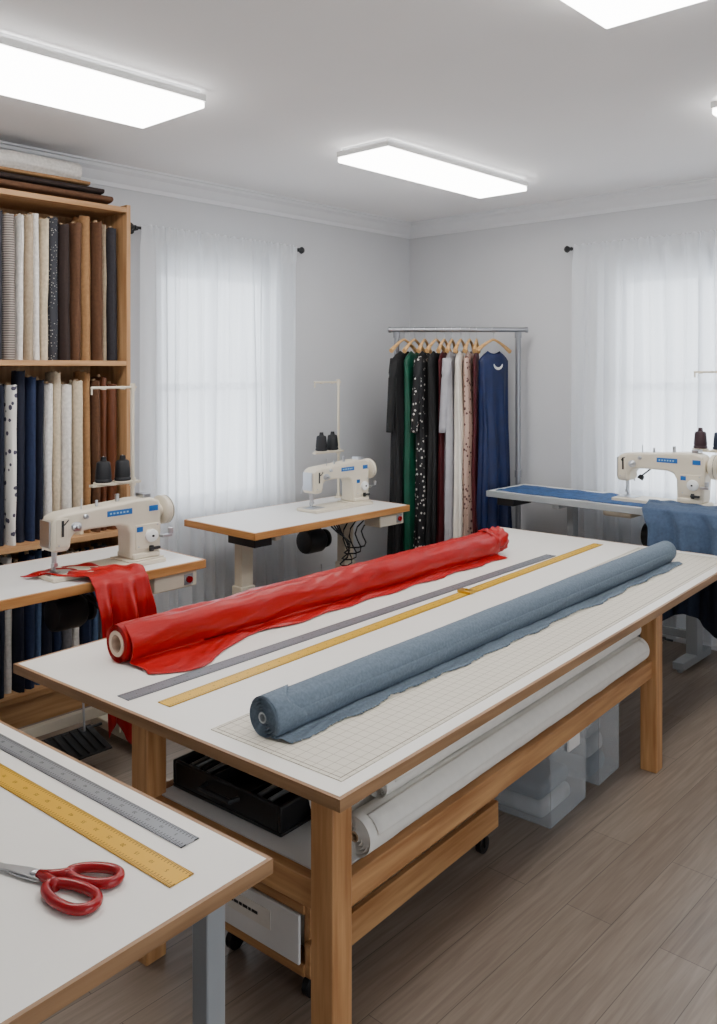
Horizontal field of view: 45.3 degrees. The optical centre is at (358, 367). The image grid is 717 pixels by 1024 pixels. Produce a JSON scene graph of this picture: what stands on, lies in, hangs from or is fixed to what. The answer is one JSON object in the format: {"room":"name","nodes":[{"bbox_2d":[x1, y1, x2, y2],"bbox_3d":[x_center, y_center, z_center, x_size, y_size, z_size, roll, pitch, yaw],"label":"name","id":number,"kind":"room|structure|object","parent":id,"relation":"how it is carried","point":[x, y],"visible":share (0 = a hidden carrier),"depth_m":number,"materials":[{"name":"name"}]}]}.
{"room":"sewing workshop","nodes":[
{"label":"sewing workshop","id":0,"kind":"room"},
{"bbox_2d":[89,184,409,577],"bbox_3d":[-2.264,0.300,4.385,0.150,3.000,8.090,0,0,43],"label":"wall","id":1,"kind":"structure","parent":0,"point":[352,285],"depth_m":6.52,"materials":[{"name":"paint"}]},
{"bbox_2d":[0,140,410,238],"bbox_3d":[-2.172,-1.140,4.300,0.100,0.120,7.790,0,0,43],"label":"trim","id":2,"kind":"structure","parent":1,"relation":"attached to","point":[99,172],"depth_m":5.65,"materials":[{"name":"paint"}]},
{"bbox_2d":[131,223,304,253],"bbox_3d":[-0.905,-0.842,5.675,0.103,0.057,1.458,0,0,43],"label":"curtain rod","id":3,"kind":"object","parent":1,"relation":"attached to","point":[301,250],"visible":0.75,"depth_m":5.20,"materials":[{"name":"plastic"}]},
{"bbox_2d":[139,224,297,612],"bbox_3d":[-0.870,0.434,5.646,0.089,2.611,1.295,0,0,43],"label":"sheer curtain","id":4,"kind":"object","parent":3,"relation":"hanging from","point":[218,313],"visible":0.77,"depth_m":5.58,"materials":[{"name":"fabric"}]},
{"bbox_2d":[0,0,716,221],"bbox_3d":[0.426,-1.250,1.911,7.460,0.100,8.090,0,0,43],"label":"ceiling","id":5,"kind":"structure","parent":0,"point":[552,98],"depth_m":3.72,"materials":[{"name":"paint"}]},
{"bbox_2d":[0,32,205,127],"bbox_3d":[-1.322,-1.161,3.349,0.480,0.077,1.440,0,0,43],"label":"ceiling light","id":6,"kind":"object","parent":5,"relation":"attached to","point":[30,71],"visible":1,"depth_m":3.48,"materials":[{"name":"paint"}]},
{"bbox_2d":[337,138,527,197],"bbox_3d":[0.477,-1.161,5.077,0.370,0.077,1.360,0,0,43],"label":"ceiling light","id":7,"kind":"object","parent":5,"relation":"attached to","point":[387,156],"visible":1,"depth_m":4.89,"materials":[{"name":"paint"}]},
{"bbox_2d":[561,0,705,28],"bbox_3d":[0.522,-1.161,2.230,0.410,0.077,1.330,0,0,43],"label":"ceiling light","id":8,"kind":"object","parent":5,"relation":"attached to","point":[607,13],"visible":1,"depth_m":2.68,"materials":[{"name":"paint"}]},
{"bbox_2d":[17,640,716,1023],"bbox_3d":[0.426,1.850,1.911,7.460,0.100,8.090,0,0,43],"label":"floor","id":9,"kind":"structure","parent":0,"point":[600,908],"depth_m":2.78,"materials":[{"name":"brown wood"}]},
{"bbox_2d":[0,188,130,727],"bbox_3d":[-1.946,0.450,4.303,0.390,2.700,1.600,0,0,43],"label":"shelf","id":10,"kind":"object","parent":9,"relation":"on","point":[39,703],"visible":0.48,"depth_m":4.71,"materials":[{"name":"brown wood"}]},
{"bbox_2d":[0,210,2,359],"bbox_3d":[-1.830,-0.417,4.314,0.147,0.753,0.054,0,0,43],"label":"bolt","id":11,"kind":"object","parent":10,"relation":"on","point":[1,211],"visible":1,"depth_m":4.27,"materials":[{"name":"fabric"}]},
{"bbox_2d":[0,384,3,545],"bbox_3d":[-1.815,0.481,4.325,0.105,0.816,0.047,0,0,43],"label":"bolt","id":12,"kind":"object","parent":10,"relation":"on","point":[2,385],"visible":1,"depth_m":4.29,"materials":[{"name":"fabric"}]},
{"bbox_2d":[0,563,4,698],"bbox_3d":[-1.814,1.307,4.308,0.141,0.666,0.060,0,0,43],"label":"bolt","id":13,"kind":"object","parent":10,"relation":"on","point":[2,613],"visible":0.51,"depth_m":4.26,"materials":[{"name":"fabric"}]},
{"bbox_2d":[0,554,11,693],"bbox_3d":[-1.795,1.292,4.366,0.108,0.694,0.049,0,0,43],"label":"bolt","id":14,"kind":"object","parent":10,"relation":"on","point":[5,559],"visible":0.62,"depth_m":4.33,"materials":[{"name":"fabric"}]},
{"bbox_2d":[0,383,16,545],"bbox_3d":[-1.779,0.482,4.362,0.161,0.815,0.050,0,0,43],"label":"bolt","id":15,"kind":"object","parent":10,"relation":"on","point":[10,391],"visible":0.8,"depth_m":4.31,"materials":[{"name":"fabric"}]},
{"bbox_2d":[2,213,14,359],"bbox_3d":[-1.779,-0.411,4.345,0.127,0.742,0.068,0,0,43],"label":"bolt","id":16,"kind":"object","parent":10,"relation":"on","point":[8,237],"visible":0.93,"depth_m":4.30,"materials":[{"name":"fabric"}]},
{"bbox_2d":[11,369,24,542],"bbox_3d":[-1.750,0.447,4.415,0.099,0.886,0.058,0,0,43],"label":"bolt","id":17,"kind":"object","parent":10,"relation":"on","point":[17,376],"visible":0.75,"depth_m":4.38,"materials":[{"name":"fabric"}]},
{"bbox_2d":[12,558,24,692],"bbox_3d":[-1.747,1.306,4.388,0.143,0.667,0.049,0,0,43],"label":"bolt","id":18,"kind":"object","parent":10,"relation":"on","point":[18,682],"visible":0.49,"depth_m":4.34,"materials":[{"name":"fabric"}]},
{"bbox_2d":[14,213,23,359],"bbox_3d":[-1.750,-0.414,4.401,0.132,0.748,0.040,0,0,43],"label":"bolt","id":19,"kind":"object","parent":10,"relation":"on","point":[18,218],"visible":0.71,"depth_m":4.36,"materials":[{"name":"fabric"}]},
{"bbox_2d":[19,551,34,688],"bbox_3d":[-1.716,1.293,4.441,0.139,0.693,0.057,0,0,43],"label":"bolt","id":20,"kind":"object","parent":10,"relation":"on","point":[29,611],"visible":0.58,"depth_m":4.39,"materials":[{"name":"fabric"}]},
{"bbox_2d":[23,214,32,359],"bbox_3d":[-1.715,-0.415,4.423,0.153,0.749,0.040,0,0,43],"label":"bolt","id":21,"kind":"object","parent":10,"relation":"on","point":[28,219],"visible":0.69,"depth_m":4.37,"materials":[{"name":"fabric"}]},
{"bbox_2d":[24,375,35,540],"bbox_3d":[-1.716,0.463,4.462,0.141,0.853,0.048,0,0,43],"label":"bolt","id":22,"kind":"object","parent":10,"relation":"on","point":[30,382],"visible":0.67,"depth_m":4.42,"materials":[{"name":"fabric"}]},
{"bbox_2d":[27,213,39,359],"bbox_3d":[-1.695,-0.422,4.463,0.123,0.763,0.048,0,0,43],"label":"bolt","id":23,"kind":"object","parent":10,"relation":"on","point":[36,352],"visible":0.47,"depth_m":4.42,"materials":[{"name":"fabric"}]},
{"bbox_2d":[28,549,41,684],"bbox_3d":[-1.692,1.289,4.492,0.126,0.700,0.044,0,0,43],"label":"bolt","id":24,"kind":"object","parent":10,"relation":"on","point":[38,553],"visible":0.32,"depth_m":4.45,"materials":[{"name":"fabric"}]},
{"bbox_2d":[35,378,43,539],"bbox_3d":[-1.686,0.471,4.498,0.141,0.838,0.043,0,0,43],"label":"bolt","id":25,"kind":"object","parent":10,"relation":"on","point":[39,383],"visible":0.48,"depth_m":4.45,"materials":[{"name":"fabric"}]},
{"bbox_2d":[38,217,48,359],"bbox_3d":[-1.671,-0.415,4.513,0.159,0.749,0.043,0,0,43],"label":"bolt","id":26,"kind":"object","parent":10,"relation":"on","point":[43,224],"visible":0.59,"depth_m":4.46,"materials":[{"name":"fabric"}]},
{"bbox_2d":[37,548,51,655],"bbox_3d":[-1.656,1.287,4.524,0.138,0.705,0.057,0,0,43],"label":"bolt","id":27,"kind":"object","parent":10,"relation":"on","point":[46,634],"visible":0.18,"depth_m":4.48,"materials":[{"name":"fabric"}]},
{"bbox_2d":[43,381,52,516],"bbox_3d":[-1.646,0.480,4.527,0.110,0.819,0.050,0,0,43],"label":"bolt","id":28,"kind":"object","parent":10,"relation":"on","point":[48,387],"visible":0.59,"depth_m":4.49,"materials":[{"name":"fabric"}]},
{"bbox_2d":[45,216,57,359],"bbox_3d":[-1.627,-0.421,4.546,0.100,0.761,0.060,0,0,43],"label":"bolt","id":29,"kind":"object","parent":10,"relation":"on","point":[53,221],"visible":0.66,"depth_m":4.51,"materials":[{"name":"fabric"}]},
{"bbox_2d":[45,369,60,511],"bbox_3d":[-1.623,0.449,4.568,0.139,0.882,0.041,0,0,43],"label":"bolt","id":30,"kind":"object","parent":10,"relation":"on","point":[54,377],"visible":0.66,"depth_m":4.52,"materials":[{"name":"fabric"}]},
{"bbox_2d":[0,178,113,203],"bbox_3d":[-1.928,-0.922,4.285,0.320,0.041,1.411,0,0,43],"label":"folded fabric","id":31,"kind":"object","parent":10,"relation":"on","point":[4,183],"visible":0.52,"depth_m":4.46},
{"bbox_2d":[0,171,104,194],"bbox_3d":[-1.945,-0.960,4.267,0.304,0.035,1.355,0,0,43],"label":"folded fabric","id":32,"kind":"object","parent":31,"relation":"on","point":[3,175],"visible":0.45,"depth_m":4.44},
{"bbox_2d":[0,166,90,185],"bbox_3d":[-1.973,-0.991,4.237,0.288,0.027,1.279,0,0,43],"label":"folded fabric","id":33,"kind":"object","parent":32,"relation":"on","point":[2,168],"visible":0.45,"depth_m":4.42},
{"bbox_2d":[0,149,81,179],"bbox_3d":[-1.932,-1.060,4.222,0.112,0.108,1.200,0,0,43],"label":"roll","id":34,"kind":"object","parent":33,"relation":"on","point":[8,158],"visible":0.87,"depth_m":4.46,"materials":[{"name":"fabric"}]},
{"bbox_2d":[58,223,69,359],"bbox_3d":[-1.589,-0.408,4.596,0.137,0.734,0.065,0,0,43],"label":"bolt","id":35,"kind":"object","parent":10,"relation":"on","point":[63,229],"visible":0.68,"depth_m":4.55,"materials":[{"name":"fabric"}]},
{"bbox_2d":[60,382,71,509],"bbox_3d":[-1.586,0.482,4.608,0.163,0.816,0.057,0,0,43],"label":"bolt","id":36,"kind":"object","parent":10,"relation":"on","point":[66,389],"visible":0.59,"depth_m":4.55,"materials":[{"name":"fabric"}]},
{"bbox_2d":[68,222,81,359],"bbox_3d":[-1.545,-0.415,4.649,0.142,0.750,0.057,0,0,43],"label":"bolt","id":37,"kind":"object","parent":10,"relation":"on","point":[75,229],"visible":0.66,"depth_m":4.60,"materials":[{"name":"fabric"}]},
{"bbox_2d":[69,379,83,534],"bbox_3d":[-1.517,0.474,4.621,0.108,0.831,0.054,0,0,43],"label":"bolt","id":38,"kind":"object","parent":10,"relation":"on","point":[77,386],"visible":0.78,"depth_m":4.58,"materials":[{"name":"fabric"}]},
{"bbox_2d":[72,215,90,359],"bbox_3d":[-1.514,-0.437,4.698,0.153,0.792,0.063,0,0,43],"label":"bolt","id":39,"kind":"object","parent":10,"relation":"on","point":[85,350],"visible":0.68,"depth_m":4.65,"materials":[{"name":"fabric"}]},
{"bbox_2d":[73,370,90,532],"bbox_3d":[-1.506,0.449,4.684,0.155,0.881,0.049,0,0,43],"label":"bolt","id":40,"kind":"object","parent":10,"relation":"on","point":[81,375],"visible":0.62,"depth_m":4.63,"materials":[{"name":"fabric"}]},
{"bbox_2d":[75,548,90,644],"bbox_3d":[-1.496,1.312,4.674,0.158,0.655,0.039,0,0,43],"label":"bolt","id":41,"kind":"object","parent":10,"relation":"on","point":[85,629],"visible":0.2,"depth_m":4.63,"materials":[{"name":"fabric"}]},
{"bbox_2d":[90,379,100,531],"bbox_3d":[-1.446,0.474,4.693,0.124,0.830,0.038,0,0,43],"label":"bolt","id":42,"kind":"object","parent":10,"relation":"on","point":[95,398],"visible":0.59,"depth_m":4.66,"materials":[{"name":"fabric"}]},
{"bbox_2d":[90,220,102,360],"bbox_3d":[-1.438,-0.423,4.705,0.115,0.765,0.047,0,0,43],"label":"bolt","id":43,"kind":"object","parent":10,"relation":"on","point":[96,289],"visible":0.87,"depth_m":4.67,"materials":[{"name":"fabric"}]},
{"bbox_2d":[90,375,106,530],"bbox_3d":[-1.437,0.463,4.751,0.150,0.853,0.044,0,0,43],"label":"bolt","id":44,"kind":"object","parent":10,"relation":"on","point":[103,397],"visible":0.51,"depth_m":4.70,"materials":[{"name":"fabric"}]},
{"bbox_2d":[102,224,106,360],"bbox_3d":[-1.446,-0.418,4.776,0.160,0.756,0.038,0,0,43],"label":"bolt","id":45,"kind":"object","parent":10,"relation":"on","point":[104,270],"visible":0.33,"depth_m":4.72,"materials":[{"name":"fabric"}]},
{"bbox_2d":[106,226,116,360],"bbox_3d":[-1.378,-0.413,4.778,0.101,0.744,0.055,0,0,43],"label":"bolt","id":46,"kind":"object","parent":10,"relation":"on","point":[111,260],"visible":0.77,"depth_m":4.74,"materials":[{"name":"fabric"}]},
{"bbox_2d":[106,381,116,529],"bbox_3d":[-1.386,0.482,4.779,0.131,0.815,0.065,0,0,43],"label":"bolt","id":47,"kind":"object","parent":10,"relation":"on","point":[111,415],"visible":0.52,"depth_m":4.73,"materials":[{"name":"fabric"}]},
{"bbox_2d":[0,545,205,759],"bbox_3d":[-1.417,1.360,3.844,0.610,0.880,1.360,0,0,43],"label":"table","id":48,"kind":"object","parent":9,"relation":"on","point":[67,606],"visible":0.59,"depth_m":3.95,"materials":[{"name":"white laminate"}]},
{"bbox_2d":[20,562,156,743],"bbox_3d":[-1.165,1.249,3.794,0.553,0.738,0.288,0,0,19],"label":"draped fabric","id":49,"kind":"object","parent":48,"relation":"hanging from","point":[123,593],"visible":0.56,"depth_m":3.73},
{"bbox_2d":[32,492,174,582],"bbox_3d":[-1.154,0.752,3.976,0.222,0.334,0.660,0,0,43],"label":"sewing machine","id":50,"kind":"object","parent":48,"relation":"on","point":[137,519],"visible":1,"depth_m":3.98,"materials":[{"name":"beige metal"}]},
{"bbox_2d":[89,383,140,495],"bbox_3d":[-1.238,0.499,4.386,0.099,0.840,0.280,0,0,43],"label":"stand","id":51,"kind":"object","parent":48,"relation":"on","point":[133,481],"visible":0.76,"depth_m":4.45,"materials":[{"name":"beige metal"}]},
{"bbox_2d":[95,457,111,482],"bbox_3d":[-1.286,0.512,4.334,0.084,0.128,0.084,0,0,43],"label":"thread cone","id":52,"kind":"object","parent":51,"relation":"on","point":[103,467],"visible":1,"depth_m":4.30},
{"bbox_2d":[89,478,140,487],"bbox_3d":[-1.238,0.590,4.386,0.099,0.040,0.280,0,0,43],"label":"tray","id":53,"kind":"object","parent":51,"relation":"on","point":[133,481],"depth_m":4.37,"materials":[{"name":"beige plastic"}]},
{"bbox_2d":[114,455,130,480],"bbox_3d":[-1.211,0.512,4.415,0.084,0.128,0.084,0,0,43],"label":"thread cone","id":54,"kind":"object","parent":51,"relation":"on","point":[122,466],"visible":1,"depth_m":4.38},
{"bbox_2d":[0,720,272,1023],"bbox_3d":[-1.228,1.420,1.808,1.600,0.760,1.350,0,0,39],"label":"work table","id":55,"kind":"object","parent":9,"relation":"on","point":[50,958],"visible":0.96,"depth_m":1.73,"materials":[{"name":"white laminate"}]},
{"bbox_2d":[0,861,124,915],"bbox_3d":[-0.644,1.027,1.743,0.350,0.025,0.157,0,0,21],"label":"scissors","id":56,"kind":"object","parent":55,"relation":"on","point":[70,877],"visible":1,"depth_m":1.71,"materials":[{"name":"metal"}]},
{"bbox_2d":[0,763,193,887],"bbox_3d":[-0.822,1.038,2.121,1.200,0.003,0.062,0,0,39],"label":"ruler","id":57,"kind":"object","parent":55,"relation":"on","point":[154,864],"visible":1,"depth_m":1.93,"materials":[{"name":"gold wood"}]},
{"bbox_2d":[0,733,198,847],"bbox_3d":[-0.833,1.038,2.259,1.200,0.003,0.050,0,0,39],"label":"ruler","id":58,"kind":"object","parent":55,"relation":"on","point":[157,825],"visible":1,"depth_m":2.09,"materials":[{"name":"metal"}]},
{"bbox_2d":[184,495,409,594],"bbox_3d":[-0.358,1.360,5.505,0.660,0.880,1.360,0,0,43],"label":"table","id":59,"kind":"object","parent":9,"relation":"on","point":[249,529],"visible":0.55,"depth_m":5.36,"materials":[{"name":"white laminate"}]},
{"bbox_2d":[313,379,343,497],"bbox_3d":[-0.210,0.499,6.035,0.099,0.840,0.280,0,0,43],"label":"stand","id":60,"kind":"object","parent":59,"relation":"on","point":[338,452],"visible":0.87,"depth_m":6.10,"materials":[{"name":"beige metal"}]},
{"bbox_2d":[297,456,376,513],"bbox_3d":[-0.127,0.754,5.705,0.209,0.330,0.623,0,0,43],"label":"sewing machine","id":61,"kind":"object","parent":59,"relation":"on","point":[355,473],"visible":1,"depth_m":5.69,"materials":[{"name":"beige metal"}]},
{"bbox_2d":[225,795,497,997],"bbox_3d":[0.034,1.655,2.926,0.400,0.289,1.064,0,0,39],"label":"storage cart","id":62,"kind":"object","parent":9,"relation":"on","point":[252,917],"visible":0.42,"depth_m":2.59,"materials":[{"name":"brown wood"}]},
{"bbox_2d":[13,527,716,1023],"bbox_3d":[0.439,1.420,3.857,1.510,0.760,3.380,0,0,39],"label":"table","id":63,"kind":"object","parent":9,"relation":"on","point":[314,865],"visible":0.52,"depth_m":2.68,"materials":[{"name":"white laminate"}]},
{"bbox_2d":[173,750,310,836],"bbox_3d":[-0.258,1.232,2.695,0.470,0.138,0.524,0,0,39],"label":"tray","id":64,"kind":"object","parent":63,"relation":"on","point":[232,790],"visible":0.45,"depth_m":2.52,"materials":[{"name":"black plastic"}]},
{"bbox_2d":[162,786,360,869],"bbox_3d":[0.337,1.310,3.250,0.700,0.016,2.150,0,0,39],"label":"shelf","id":65,"kind":"object","parent":63,"relation":"attached to","point":[294,847],"depth_m":2.41,"materials":[{"name":"white laminate"}]},
{"bbox_2d":[106,526,508,673],"bbox_3d":[0.031,0.962,3.877,0.351,0.151,2.445,0,0,42],"label":"roll","id":66,"kind":"object","parent":63,"relation":"on","point":[188,637],"visible":1,"depth_m":3.51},
{"bbox_2d":[117,554,554,700],"bbox_3d":[0.165,1.038,3.738,0.061,0.003,2.750,0,0,41],"label":"ruler","id":67,"kind":"object","parent":63,"relation":"on","point":[146,690],"visible":1,"depth_m":3.32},
{"bbox_2d":[158,543,602,706],"bbox_3d":[0.407,1.028,3.864,0.072,0.022,3.150,0,0,40],"label":"ruler","id":68,"kind":"object","parent":63,"relation":"on","point":[462,592],"visible":1,"depth_m":3.32,"materials":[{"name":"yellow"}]},
{"bbox_2d":[211,547,716,781],"bbox_3d":[0.787,1.038,3.567,0.493,0.003,3.230,0,0,39],"label":"cutting mat","id":69,"kind":"object","parent":63,"relation":"on","point":[348,746],"visible":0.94,"depth_m":2.73,"materials":[{"name":"plastic"}]},
{"bbox_2d":[250,541,682,742],"bbox_3d":[0.717,0.979,3.499,0.173,0.112,2.932,0,0,41],"label":"roll","id":70,"kind":"object","parent":69,"relation":"on","point":[293,713],"visible":1,"depth_m":2.96,"materials":[{"name":"fabric"}]},
{"bbox_2d":[352,636,649,857],"bbox_3d":[0.617,1.246,3.054,0.116,0.109,1.984,0,0,39],"label":"roll","id":71,"kind":"object","parent":63,"relation":"on","point":[374,823],"visible":0.84,"depth_m":2.70,"materials":[{"name":"white fabric"}]},
{"bbox_2d":[371,627,640,798],"bbox_3d":[0.635,1.152,3.097,0.085,0.077,1.854,0,0,39],"label":"roll","id":72,"kind":"object","parent":71,"relation":"on","point":[406,777],"visible":0.32,"depth_m":2.80,"materials":[{"name":"white fabric"}]},
{"bbox_2d":[388,327,528,528],"bbox_3d":[0.730,0.749,6.266,1.032,2.101,0.346,0,0,0],"label":"rack","id":73,"kind":"object","parent":9,"relation":"on","point":[396,331],"visible":0.41,"depth_m":6.29,"materials":[{"name":"silver metal"}]},
{"bbox_2d":[386,351,408,554],"bbox_3d":[0.335,0.662,6.298,0.163,1.574,0.440,0,0,27],"label":"coat","id":74,"kind":"object","parent":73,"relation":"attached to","point":[394,424],"visible":0.41,"depth_m":6.14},
{"bbox_2d":[402,326,424,352],"bbox_3d":[0.410,-0.206,6.299,0.033,0.198,0.417,0,0,25],"label":"clothes hanger","id":75,"kind":"object","parent":73,"relation":"hanging from","point":[407,346],"visible":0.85,"depth_m":6.24,"materials":[{"name":"wood"}]},
{"bbox_2d":[403,351,419,550],"bbox_3d":[0.412,0.602,6.298,0.124,1.454,0.389,0,0,22],"label":"dress","id":76,"kind":"object","parent":75,"relation":"hanging from","point":[409,447],"visible":0.52,"depth_m":6.15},
{"bbox_2d":[416,326,431,353],"bbox_3d":[0.485,-0.206,6.299,0.033,0.198,0.417,0,0,17],"label":"clothes hanger","id":77,"kind":"object","parent":73,"relation":"hanging from","point":[419,348],"visible":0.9,"depth_m":6.23,"materials":[{"name":"wood"}]},
{"bbox_2d":[410,351,429,548],"bbox_3d":[0.485,0.642,6.300,0.147,1.534,0.446,0,0,19],"label":"dress","id":78,"kind":"object","parent":77,"relation":"hanging from","point":[419,388],"visible":0.62,"depth_m":6.13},
{"bbox_2d":[425,326,445,352],"bbox_3d":[0.570,-0.206,6.300,0.033,0.198,0.417,0,0,25],"label":"clothes hanger","id":79,"kind":"object","parent":73,"relation":"hanging from","point":[429,346],"visible":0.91,"depth_m":6.24,"materials":[{"name":"wood"}]},
{"bbox_2d":[425,351,440,545],"bbox_3d":[0.567,0.622,6.301,0.138,1.494,0.436,0,0,21],"label":"dress","id":80,"kind":"object","parent":79,"relation":"hanging from","point":[432,362],"visible":0.56,"depth_m":6.14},
{"bbox_2d":[436,327,451,352],"bbox_3d":[0.628,-0.206,6.300,0.033,0.198,0.417,0,0,18],"label":"clothes hanger","id":81,"kind":"object","parent":73,"relation":"hanging from","point":[439,347],"visible":0.88,"depth_m":6.20,"materials":[{"name":"wood"}]},
{"bbox_2d":[436,351,446,542],"bbox_3d":[0.619,0.592,6.303,0.079,1.434,0.388,0,0,17],"label":"dress","id":82,"kind":"object","parent":81,"relation":"hanging from","point":[440,473],"visible":0.5,"depth_m":6.15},
{"bbox_2d":[445,327,457,353],"bbox_3d":[0.684,-0.206,6.300,0.034,0.198,0.417,0,0,16],"label":"clothes hanger","id":83,"kind":"object","parent":73,"relation":"hanging from","point":[447,349],"visible":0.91,"depth_m":6.20,"materials":[{"name":"wood"}]},
{"bbox_2d":[439,351,455,540],"bbox_3d":[0.686,0.622,6.300,0.116,1.494,0.445,0,0,18],"label":"dress","id":84,"kind":"object","parent":83,"relation":"hanging from","point":[446,419],"visible":0.62,"depth_m":6.14,"materials":[{"name":"white fabric"}]},
{"bbox_2d":[453,327,467,353],"bbox_3d":[0.750,-0.206,6.301,0.034,0.198,0.417,0,0,19],"label":"clothes hanger","id":85,"kind":"object","parent":73,"relation":"hanging from","point":[455,349],"visible":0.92,"depth_m":6.21,"materials":[{"name":"wood"}]},
{"bbox_2d":[453,351,464,537],"bbox_3d":[0.759,0.632,6.298,0.127,1.514,0.435,0,0,15],"label":"dress","id":86,"kind":"object","parent":85,"relation":"hanging from","point":[459,360],"visible":0.62,"depth_m":6.14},
{"bbox_2d":[462,326,473,353],"bbox_3d":[0.815,-0.206,6.301,0.033,0.198,0.417,0,0,18],"label":"clothes hanger","id":87,"kind":"object","parent":73,"relation":"hanging from","point":[464,350],"visible":0.91,"depth_m":6.22,"materials":[{"name":"wood"}]},
{"bbox_2d":[462,351,473,536],"bbox_3d":[0.814,0.582,6.302,0.115,1.414,0.394,0,0,17],"label":"dress","id":88,"kind":"object","parent":87,"relation":"hanging from","point":[467,529],"visible":0.62,"depth_m":6.15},
{"bbox_2d":[472,326,479,353],"bbox_3d":[0.865,-0.206,6.301,0.033,0.198,0.417,0,0,12],"label":"clothes hanger","id":89,"kind":"object","parent":73,"relation":"hanging from","point":[476,344],"visible":0.96,"depth_m":6.19,"materials":[{"name":"wood"}]},
{"bbox_2d":[471,353,479,532],"bbox_3d":[0.869,0.572,6.300,0.063,1.394,0.387,0,0,12],"label":"dress","id":90,"kind":"object","parent":89,"relation":"hanging from","point":[475,435],"visible":0.62,"depth_m":6.15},
{"bbox_2d":[476,326,511,353],"bbox_3d":[0.990,-0.206,6.302,0.417,0.198,0.034,0,0,-44],"label":"clothes hanger","id":91,"kind":"object","parent":73,"relation":"hanging from","point":[481,346],"visible":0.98,"depth_m":6.30,"materials":[{"name":"wood"}]},
{"bbox_2d":[476,351,511,529],"bbox_3d":[0.993,0.622,6.300,0.150,1.494,0.402,0,0,44],"label":"dress","id":92,"kind":"object","parent":91,"relation":"hanging from","point":[493,441],"visible":0.82,"depth_m":6.22,"materials":[{"name":"blue fabric"}]},
{"bbox_2d":[554,723,591,751],"bbox_3d":[0.709,1.629,3.591,0.415,0.339,0.360,0,0,39],"label":"storage bin","id":93,"kind":"object","parent":9,"relation":"on","point":[574,742],"visible":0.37,"depth_m":3.45,"materials":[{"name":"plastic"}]},
{"bbox_2d":[494,781,569,817],"bbox_3d":[0.700,1.762,3.592,0.290,0.065,0.260,0,0,39],"label":"folded fabric","id":94,"kind":"object","parent":93,"relation":"in","point":[541,808],"visible":0.48,"depth_m":3.48,"materials":[{"name":"grey fabric"}]},
{"bbox_2d":[506,759,567,799],"bbox_3d":[0.696,1.694,3.595,0.280,0.065,0.260,0,0,39],"label":"folded fabric","id":95,"kind":"object","parent":94,"relation":"on","point":[539,781],"visible":0.53,"depth_m":3.49,"materials":[{"name":"fabric"}]},
{"bbox_2d":[486,484,716,672],"bbox_3d":[1.716,1.323,5.500,1.820,0.955,0.490,0,0,43],"label":"table","id":96,"kind":"object","parent":9,"relation":"on","point":[696,651],"visible":0.26,"depth_m":5.40,"materials":[{"name":"white laminate"}]},
{"bbox_2d":[497,485,644,506],"bbox_3d":[1.473,0.837,5.677,1.121,0.011,0.386,0,0,43],"label":"fabric","id":97,"kind":"object","parent":96,"relation":"on","point":[523,489],"visible":0.75,"depth_m":5.71,"materials":[{"name":"blue fabric"}]},
{"bbox_2d":[612,445,716,505],"bbox_3d":[1.922,0.664,5.332,0.660,0.362,0.222,0,0,43],"label":"sewing machine","id":98,"kind":"object","parent":96,"relation":"on","point":[693,471],"visible":1,"depth_m":5.22,"materials":[{"name":"beige metal"}]},
{"bbox_2d":[642,499,716,555],"bbox_3d":[1.914,0.987,5.021,0.581,0.372,0.305,0,0,43],"label":"draped fabric","id":99,"kind":"object","parent":96,"relation":"on","point":[691,527],"visible":0.76,"depth_m":4.93,"materials":[{"name":"fabric"}]},
{"bbox_2d":[662,580,716,638],"bbox_3d":[1.910,1.179,4.969,0.486,0.708,0.104,0,0,43],"label":"draped fabric","id":100,"kind":"object","parent":96,"relation":"hanging from","point":[702,605],"visible":0.23,"depth_m":4.88,"materials":[{"name":"fabric"}]},
{"bbox_2d":[692,371,716,452],"bbox_3d":[2.202,0.424,5.298,0.290,0.840,0.099,0,0,43],"label":"stand","id":101,"kind":"object","parent":96,"relation":"on","point":[695,372],"visible":0.8,"depth_m":5.32,"materials":[{"name":"beige metal"}]},
{"bbox_2d":[693,428,707,448],"bbox_3d":[2.132,0.437,5.362,0.084,0.128,0.084,0,0,43],"label":"thread cone","id":102,"kind":"object","parent":101,"relation":"on","point":[700,437],"visible":1,"depth_m":5.33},
{"bbox_3d":[0.962,1.599,3.901,0.415,0.399,0.260,0,0,39],"label":"storage bin","id":103,"kind":"object","parent":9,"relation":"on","visible":0},
{"bbox_2d":[545,749,604,775],"bbox_3d":[0.953,1.756,3.902,0.290,0.076,0.160,0,0,39],"label":"folded fabric","id":104,"kind":"object","parent":103,"relation":"in","point":[587,766],"visible":0.49,"depth_m":3.81,"materials":[{"name":"fabric"}]},
{"bbox_2d":[559,731,601,756],"bbox_3d":[0.949,1.676,3.905,0.280,0.076,0.160,0,0,39],"label":"folded fabric","id":105,"kind":"object","parent":104,"relation":"on","point":[590,745],"visible":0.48,"depth_m":3.79,"materials":[{"name":"grey fabric"}]},
{"bbox_2d":[410,199,716,535],"bbox_3d":[3.168,0.300,4.783,7.310,3.000,0.150,0,0,43],"label":"wall","id":106,"kind":"structure","parent":0,"point":[515,275],"depth_m":6.42,"materials":[{"name":"paint"}]},
{"bbox_2d":[410,177,716,238],"bbox_3d":[3.029,-1.140,4.741,7.160,0.120,0.100,0,0,43],"label":"trim","id":107,"kind":"structure","parent":106,"relation":"attached to","point":[706,188],"depth_m":6.12,"materials":[{"name":"paint"}]},
{"bbox_2d":[564,246,572,252],"bbox_3d":[2.132,-0.842,5.562,1.758,0.057,0.103,0,0,43],"label":"curtain rod","id":108,"kind":"object","parent":106,"relation":"attached to","point":[567,249],"visible":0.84,"depth_m":6.10,"materials":[{"name":"metal"}]},
{"bbox_2d":[571,230,716,645],"bbox_3d":[2.104,0.434,5.530,1.609,2.611,0.101,0,0,41],"label":"sheer curtain","id":109,"kind":"object","parent":108,"relation":"hanging from","point":[644,311],"visible":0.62,"depth_m":5.75,"materials":[{"name":"fabric"}]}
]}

